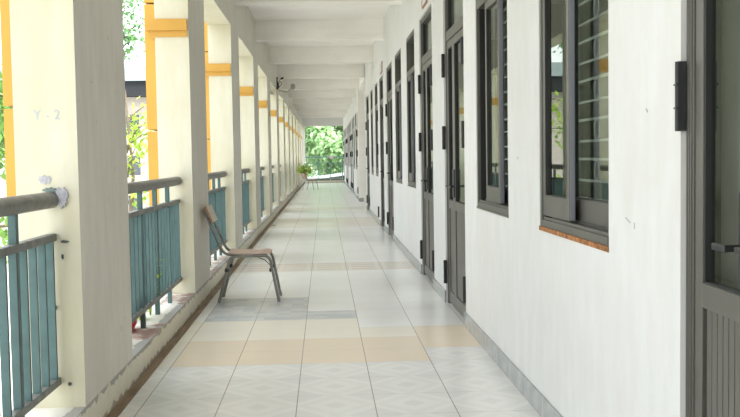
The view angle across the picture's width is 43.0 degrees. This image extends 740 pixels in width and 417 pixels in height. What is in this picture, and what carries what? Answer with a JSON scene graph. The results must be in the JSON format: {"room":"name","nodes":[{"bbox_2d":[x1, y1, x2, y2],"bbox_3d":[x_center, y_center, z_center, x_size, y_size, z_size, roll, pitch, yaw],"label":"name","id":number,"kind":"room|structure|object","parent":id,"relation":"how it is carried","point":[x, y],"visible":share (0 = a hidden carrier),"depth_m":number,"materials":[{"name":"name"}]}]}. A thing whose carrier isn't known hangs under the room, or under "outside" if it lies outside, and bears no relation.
{"room":"school corridor","nodes":[
{"label":"school corridor","id":0,"kind":"room"},
{"bbox_2d":[149,259,162,314],"bbox_3d":[-1.564,0.573,6.773,0.182,0.432,0.320,-2,3,-24],"label":"plant","id":1,"kind":"object","parent":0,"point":[150,309],"visible":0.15,"depth_m":6.77,"materials":[{"name":"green plant"}]},
{"bbox_2d":[25,181,302,416],"bbox_3d":[-2.303,0.206,22.256,0.277,0.505,54.600,-1,3,-3],"label":"curb","id":2,"kind":"structure","parent":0,"point":[148,342],"depth_m":6.27,"materials":[{"name":"beige paint"}]},
{"bbox_2d":[0,192,61,416],"bbox_3d":[-1.356,0.482,2.942,0.074,0.980,2.578,-1,3,-3],"label":"balcony railing","id":3,"kind":"object","parent":2,"relation":"on","point":[40,249],"visible":1,"depth_m":3.81,"materials":[{"name":"metal"}]},
{"bbox_2d":[132,320,136,329],"bbox_3d":[-1.586,0.693,6.129,0.115,0.250,0.440,-1,3,-3],"label":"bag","id":4,"kind":"object","parent":2,"relation":"on","point":[134,323],"visible":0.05,"depth_m":6.16,"materials":[{"name":"plastic"}]},
{"bbox_2d":[128,177,181,327],"bbox_3d":[-1.534,0.291,6.562,0.074,0.980,2.578,-1,3,-3],"label":"balcony railing","id":5,"kind":"object","parent":2,"relation":"on","point":[154,230],"visible":0.69,"depth_m":6.67,"materials":[{"name":"teal metal"}]},
{"bbox_2d":[106,183,303,416],"bbox_3d":[-2.148,0.128,22.259,0.076,0.056,54.600,-1,3,-3],"label":"trim","id":6,"kind":"structure","parent":2,"relation":"attached to","point":[121,405],"depth_m":6.34,"materials":[{"name":"brown tile"}]},
{"bbox_2d":[208,171,226,265],"bbox_3d":[-1.711,0.100,10.183,0.074,0.980,2.578,-1,3,-3],"label":"balcony railing","id":7,"kind":"object","parent":2,"relation":"on","point":[216,196],"visible":0.5,"depth_m":10.61,"materials":[{"name":"teal metal"}]},
{"bbox_2d":[241,168,249,233],"bbox_3d":[-1.888,-0.090,13.804,0.074,0.980,2.578,-1,3,-3],"label":"balcony railing","id":8,"kind":"object","parent":2,"relation":"on","point":[245,184],"visible":0.48,"depth_m":14.41,"materials":[{"name":"teal metal"}]},
{"bbox_2d":[260,166,263,216],"bbox_3d":[-2.065,-0.281,17.424,0.074,0.980,2.578,-1,3,-3],"label":"balcony railing","id":9,"kind":"object","parent":2,"relation":"on","point":[261,167],"visible":0.38,"depth_m":18.19,"materials":[{"name":"teal metal"}]},
{"bbox_2d":[272,165,273,202],"bbox_3d":[-2.243,-0.471,21.045,0.074,0.980,2.578,-1,3,-3],"label":"balcony railing","id":10,"kind":"object","parent":2,"relation":"on","point":[272,165],"visible":0.2,"depth_m":21.91,"materials":[{"name":"teal metal"}]},
{"bbox_2d":[204,0,301,126],"bbox_3d":[-2.356,-3.196,22.074,0.277,0.820,54.600,-1,3,-3],"label":"wall","id":11,"kind":"structure","parent":0,"point":[216,12],"depth_m":14.12,"materials":[{"name":"beige paint"}]},
{"bbox_2d":[276,77,283,89],"bbox_3d":[-2.143,-2.983,22.396,0.186,0.306,0.070,-1,3,-3],"label":"cable bundle","id":12,"kind":"object","parent":11,"relation":"hanging from","point":[277,85],"visible":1,"depth_m":22.38,"materials":[{"name":"black plastic"}]},
{"bbox_2d":[281,84,294,91],"bbox_3d":[-2.069,-2.987,23.302,0.435,0.207,0.120,-1,3,-3],"label":"security camera","id":13,"kind":"object","parent":11,"relation":"attached to","point":[292,86],"visible":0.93,"depth_m":23.28,"materials":[{"name":"grey plastic"}]},
{"bbox_2d":[234,0,401,117],"bbox_3d":[-0.024,-3.410,22.177,4.398,0.475,54.600,-1,3,-3],"label":"ceiling","id":14,"kind":"structure","parent":0,"point":[322,48],"depth_m":18.76,"materials":[{"name":"paint"}]},
{"bbox_2d":[302,118,343,182],"bbox_3d":[-2.494,-3.121,49.316,2.612,3.570,0.250,-1,3,-3],"label":"wall","id":15,"kind":"structure","parent":0,"point":[305,121],"depth_m":49.13,"materials":[{"name":"white paint"}]},
{"bbox_2d":[306,156,343,180],"bbox_3d":[-2.377,-2.098,49.381,1.995,1.275,0.070,-1,3,-3],"label":"railing","id":16,"kind":"object","parent":15,"relation":"on","point":[318,178],"visible":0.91,"depth_m":49.37,"materials":[{"name":"metal"}]},
{"bbox_2d":[118,183,540,416],"bbox_3d":[-0.163,0.237,22.512,4.575,0.350,54.900,-1,3,-3],"label":"floor","id":17,"kind":"structure","parent":0,"point":[355,329],"depth_m":6.45,"materials":[{"name":"tile"}]},
{"bbox_2d":[202,204,281,302],"bbox_3d":[-1.148,0.396,8.507,0.677,0.865,0.400,-1,3,-3],"label":"chair","id":18,"kind":"object","parent":17,"relation":"on","point":[234,253],"visible":1,"depth_m":8.35,"materials":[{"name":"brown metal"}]},
{"bbox_2d":[300,170,318,189],"bbox_3d":[-2.508,-1.194,38.667,0.677,0.865,0.400,1,3,26],"label":"chair","id":19,"kind":"object","parent":17,"relation":"on","point":[300,170],"visible":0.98,"depth_m":38.59,"materials":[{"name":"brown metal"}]},
{"bbox_2d":[297,162,311,178],"bbox_3d":[-2.679,-1.583,38.705,0.806,0.712,0.927,-2,3,-25],"label":"potted plant","id":20,"kind":"object","parent":19,"relation":"on","point":[303,167],"visible":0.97,"depth_m":38.59,"materials":[{"name":"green plant"}]},
{"bbox_2d":[343,0,739,416],"bbox_3d":[1.056,-1.734,22.318,2.288,3.570,54.600,-1,3,-3],"label":"wall","id":21,"kind":"structure","parent":0,"point":[598,333],"depth_m":3.87,"materials":[{"name":"white paint"}]},
{"bbox_2d":[347,128,347,182],"bbox_3d":[-0.949,-2.283,41.190,0.136,2.715,1.210,-1,3,-3],"label":"door","id":22,"kind":"structure","parent":21,"relation":"in","point":[347,128],"depth_m":41.68,"materials":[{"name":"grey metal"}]},
{"bbox_2d":[348,126,348,160],"bbox_3d":[-0.847,-2.646,39.431,0.119,1.805,1.104,-1,3,-3],"label":"window","id":23,"kind":"structure","parent":21,"relation":"in","point":[348,126],"depth_m":39.91,"materials":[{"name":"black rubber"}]},
{"bbox_2d":[350,121,351,183],"bbox_3d":[-0.687,-2.002,35.854,0.136,2.715,1.210,-1,3,-3],"label":"door","id":24,"kind":"structure","parent":21,"relation":"in","point":[350,121],"depth_m":36.40,"materials":[{"name":"grey metal"}]},
{"bbox_2d":[351,118,353,192],"bbox_3d":[-0.587,-1.894,33.809,0.136,2.715,1.210,-1,3,-3],"label":"door","id":25,"kind":"structure","parent":21,"relation":"in","point":[352,118],"depth_m":34.33,"materials":[{"name":"grey metal"}]},
{"bbox_2d":[353,116,354,168],"bbox_3d":[-0.486,-2.258,32.050,0.119,1.805,1.104,-1,3,-3],"label":"window","id":26,"kind":"structure","parent":21,"relation":"in","point":[353,116],"depth_m":32.43,"materials":[{"name":"grey metal"}]},
{"bbox_2d":[355,113,356,168],"bbox_3d":[-0.393,-2.158,30.155,0.119,1.805,1.104,-1,3,-3],"label":"window","id":27,"kind":"structure","parent":21,"relation":"in","point":[355,113],"depth_m":30.55,"materials":[{"name":"grey metal"}]},
{"bbox_2d":[356,119,358,193],"bbox_3d":[-0.326,-1.613,28.473,0.136,2.715,1.210,-1,3,-3],"label":"door","id":28,"kind":"structure","parent":21,"relation":"in","point":[357,119],"depth_m":29.05,"materials":[{"name":"grey metal"}]},
{"bbox_2d":[365,97,369,209],"bbox_3d":[-0.016,-1.280,22.142,0.136,2.715,1.345,-1,3,-3],"label":"door","id":29,"kind":"structure","parent":21,"relation":"in","point":[367,100],"depth_m":22.66,"materials":[{"name":"grey metal"}]},
{"bbox_2d":[370,90,373,174],"bbox_3d":[0.097,-1.631,20.152,0.119,1.805,0.882,-1,3,-3],"label":"window","id":30,"kind":"structure","parent":21,"relation":"in","point":[371,90],"depth_m":20.44,"materials":[{"name":"grey metal"}]},
{"bbox_2d":[375,83,378,176],"bbox_3d":[0.184,-1.537,18.369,0.119,1.805,0.942,-1,3,-3],"label":"window","id":31,"kind":"structure","parent":21,"relation":"in","point":[376,98],"depth_m":18.68,"materials":[{"name":"grey metal"}]},
{"bbox_2d":[376,75,384,225],"bbox_3d":[0.364,-1.002,16.820,0.426,2.715,1.084,-1,3,-3],"label":"door","id":32,"kind":"structure","parent":21,"relation":"in","point":[381,78],"depth_m":17.26,"materials":[{"name":"grey metal"}]},
{"bbox_2d":[380,61,382,73],"bbox_3d":[0.195,-2.461,16.448,0.018,0.185,0.474,-1,3,-3],"label":"room sign","id":33,"kind":"object","parent":21,"relation":"attached to","point":[381,66],"visible":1,"depth_m":16.22,"materials":[{"name":"beige plastic"}]},
{"bbox_2d":[385,62,393,236],"bbox_3d":[0.344,-0.893,14.789,0.136,2.715,1.288,-1,3,-3],"label":"door","id":34,"kind":"structure","parent":21,"relation":"in","point":[388,107],"depth_m":15.05,"materials":[{"name":"grey metal"}]},
{"bbox_2d":[395,48,401,183],"bbox_3d":[0.475,-1.255,13.001,0.176,1.805,1.083,-1,3,-3],"label":"window","id":35,"kind":"structure","parent":21,"relation":"in","point":[398,55],"depth_m":13.27,"materials":[{"name":"grey metal"}]},
{"bbox_2d":[406,29,415,187],"bbox_3d":[0.567,-1.157,11.139,0.176,1.805,1.039,-1,3,-3],"label":"window","id":36,"kind":"structure","parent":21,"relation":"in","point":[410,40],"depth_m":11.42,"materials":[{"name":"grey metal"}]},
{"bbox_2d":[422,0,427,8],"bbox_3d":[0.542,-2.136,9.358,0.018,0.230,0.384,-1,3,-3],"label":"room sign","id":37,"kind":"object","parent":21,"relation":"attached to","point":[424,2],"visible":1,"depth_m":9.37,"materials":[{"name":"beige plastic"}]},
{"bbox_2d":[418,7,433,281],"bbox_3d":[0.603,-0.615,9.513,0.136,2.715,1.153,-1,3,-3],"label":"door","id":38,"kind":"structure","parent":21,"relation":"in","point":[425,79],"depth_m":9.66,"materials":[{"name":"grey metal"}]},
{"bbox_2d":[441,0,465,316],"bbox_3d":[0.700,-0.510,7.514,0.136,2.715,1.155,-1,3,-3],"label":"door","id":39,"kind":"structure","parent":21,"relation":"in","point":[455,265],"depth_m":7.68,"materials":[{"name":"grey metal"}]},
{"bbox_2d":[344,181,562,416],"bbox_3d":[-0.003,0.015,22.358,0.136,0.105,54.600,-1,3,-3],"label":"baseboard","id":40,"kind":"structure","parent":21,"relation":"attached to","point":[544,408],"depth_m":5.64,"materials":[{"name":"grey tile"}]},
{"bbox_2d":[476,0,508,217],"bbox_3d":[0.827,-0.877,5.818,0.176,1.805,1.098,-1,3,-3],"label":"window","id":41,"kind":"structure","parent":21,"relation":"in","point":[492,190],"depth_m":6.03,"materials":[{"name":"grey metal"}]},
{"bbox_2d":[503,7,507,185],"bbox_3d":[0.909,-0.881,5.822,0.012,1.770,1.054,-1,3,-3],"label":"security grille","id":42,"kind":"object","parent":41,"relation":"attached to","point":[505,9],"depth_m":6.17,"materials":[{"name":"grey metal"}]},
{"bbox_2d":[539,0,608,251],"bbox_3d":[0.919,-0.775,3.953,0.176,1.813,1.107,-1,3,-3],"label":"window","id":43,"kind":"structure","parent":21,"relation":"in","point":[560,213],"depth_m":4.24,"materials":[{"name":"glass"},{"name":"grey bronze aluminium"},{"name":"brick"}]},
{"bbox_2d":[578,0,608,200],"bbox_3d":[1.000,-0.783,3.957,0.012,1.770,1.063,-1,3,-3],"label":"security grille","id":44,"kind":"object","parent":43,"relation":"attached to","point":[596,37],"depth_m":4.15,"materials":[{"name":"grey metal"}]},
{"bbox_2d":[673,0,739,416],"bbox_3d":[0.960,-0.226,2.132,0.144,2.715,1.213,-1,3,-3],"label":"door","id":45,"kind":"structure","parent":21,"relation":"in","point":[712,307],"depth_m":2.64,"materials":[{"name":"grey metal"}]},
{"label":"outside","id":46,"kind":"structure","parent":0,"visible":0},
{"bbox_2d":[0,237,12,416],"bbox_3d":[-4.315,0.525,90.049,280.000,0.001,300.000,-1,3,-3],"label":"ground","id":47,"kind":"structure","parent":46,"point":[0,237],"depth_m":25.50,"materials":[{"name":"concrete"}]},
{"bbox_2d":[0,60,12,262],"bbox_3d":[-10.898,0.056,24.247,7.198,8.388,6.293,-2,3,-27],"label":"leafy tree","id":48,"kind":"object","parent":47,"relation":"on","point":[3,233],"visible":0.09,"depth_m":24.04,"materials":[{"name":"green plant"}]},
{"bbox_2d":[0,79,12,173],"bbox_3d":[-18.575,-1.883,44.937,8.492,10.296,7.748,1,3,25],"label":"leafy tree","id":49,"kind":"object","parent":47,"relation":"on","point":[0,79],"visible":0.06,"depth_m":44.28,"materials":[{"name":"green plant"}]},
{"bbox_2d":[0,0,132,407],"bbox_3d":[-1.518,0.930,4.777,0.412,8.200,1.110,-1,3,-3],"label":"concrete column","id":50,"kind":"structure","parent":47,"relation":"on","point":[63,74],"depth_m":4.25,"materials":[{"name":"paint"}]},
{"bbox_2d":[0,67,148,229],"bbox_3d":[-24.643,-4.346,73.658,20.000,12.100,12.200,-1,3,-3],"label":"building","id":51,"kind":"structure","parent":47,"relation":"on","point":[135,77],"depth_m":68.92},
{"bbox_2d":[122,0,144,66],"bbox_3d":[-10.415,-2.902,36.900,4.522,12.905,4.713,1,4,31],"label":"leafy tree","id":52,"kind":"object","parent":47,"relation":"on","point":[130,36],"visible":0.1,"depth_m":37.27,"materials":[{"name":"green plant"}]},
{"bbox_2d":[125,90,151,211],"bbox_3d":[-8.121,-0.141,30.616,4.211,7.990,3.478,-2,3,-20],"label":"leafy tree","id":53,"kind":"object","parent":47,"relation":"on","point":[135,135],"visible":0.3,"depth_m":30.45,"materials":[{"name":"green plant"}]},
{"bbox_2d":[144,0,209,293],"bbox_3d":[-1.696,0.739,8.398,0.412,8.200,1.110,-1,3,-3],"label":"concrete column","id":54,"kind":"structure","parent":47,"relation":"on","point":[174,29],"depth_m":7.84,"materials":[{"name":"paint"}]},
{"bbox_2d":[204,21,242,250],"bbox_3d":[-1.873,0.549,12.018,0.412,8.200,1.110,-1,3,-3],"label":"concrete column","id":55,"kind":"structure","parent":47,"relation":"on","point":[221,41],"depth_m":11.44,"materials":[{"name":"paint"}]},
{"bbox_2d":[239,57,260,228],"bbox_3d":[-2.050,0.358,15.639,0.412,8.200,1.110,-1,3,-3],"label":"concrete column","id":56,"kind":"structure","parent":47,"relation":"on","point":[248,66],"depth_m":15.05,"materials":[{"name":"paint"}]},
{"bbox_2d":[258,77,272,214],"bbox_3d":[-2.228,0.167,19.260,0.412,8.200,1.110,-1,3,-3],"label":"concrete column","id":57,"kind":"structure","parent":47,"relation":"on","point":[263,82],"depth_m":18.68,"materials":[{"name":"paint"}]},
{"bbox_2d":[270,90,280,205],"bbox_3d":[-2.405,-0.023,22.880,0.412,8.200,1.110,-1,3,-3],"label":"concrete column","id":58,"kind":"structure","parent":47,"relation":"on","point":[274,102],"depth_m":22.30,"materials":[{"name":"paint"}]},
{"bbox_2d":[279,100,285,199],"bbox_3d":[-2.582,-0.214,26.501,0.412,8.200,1.110,-1,3,-3],"label":"concrete column","id":59,"kind":"structure","parent":47,"relation":"on","point":[281,102],"depth_m":25.93,"materials":[{"name":"paint"}]},
{"bbox_2d":[285,107,290,194],"bbox_3d":[-2.760,-0.405,30.122,0.412,8.200,1.110,-1,3,-3],"label":"concrete column","id":60,"kind":"structure","parent":47,"relation":"on","point":[287,126],"depth_m":29.55,"materials":[{"name":"paint"}]},
{"bbox_2d":[289,113,293,190],"bbox_3d":[-2.937,-0.595,33.742,0.412,8.200,1.110,-1,3,-3],"label":"concrete column","id":61,"kind":"structure","parent":47,"relation":"on","point":[290,114],"depth_m":33.17,"materials":[{"name":"paint"}]},
{"bbox_2d":[293,117,296,187],"bbox_3d":[-3.114,-0.786,37.363,0.412,8.200,1.110,-1,3,-3],"label":"concrete column","id":62,"kind":"structure","parent":47,"relation":"on","point":[294,118],"depth_m":36.80,"materials":[{"name":"paint"}]},
{"bbox_2d":[296,121,299,184],"bbox_3d":[-3.292,-0.977,40.983,0.412,8.200,1.110,-1,3,-3],"label":"concrete column","id":63,"kind":"structure","parent":47,"relation":"on","point":[297,131],"depth_m":40.39,"materials":[{"name":"paint"}]},
{"bbox_2d":[298,124,300,182],"bbox_3d":[-3.469,-1.167,44.604,0.412,8.200,1.110,-1,3,-3],"label":"concrete column","id":64,"kind":"structure","parent":47,"relation":"on","point":[298,124],"depth_m":44.04,"materials":[{"name":"paint"}]},
{"bbox_2d":[300,127,302,180],"bbox_3d":[-3.646,-1.358,48.225,0.412,8.200,1.110,-1,3,-3],"label":"concrete column","id":65,"kind":"structure","parent":47,"relation":"on","point":[300,127],"depth_m":47.64,"materials":[{"name":"paint"}]},
{"bbox_2d":[305,126,343,177],"bbox_3d":[-2.838,-3.896,63.228,8.940,11.877,8.586,-1,3,-11],"label":"leafy tree","id":66,"kind":"object","parent":47,"relation":"on","point":[319,140],"visible":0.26,"depth_m":60.97,"materials":[{"name":"green plant"}]},
{"bbox_2d":[307,172,343,180],"bbox_3d":[-2.284,-0.022,55.881,6.000,4.674,4.300,-1,3,-3],"label":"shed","id":67,"kind":"object","parent":47,"relation":"on","point":[333,175],"visible":0.1,"depth_m":53.97,"materials":[{"name":"white"}]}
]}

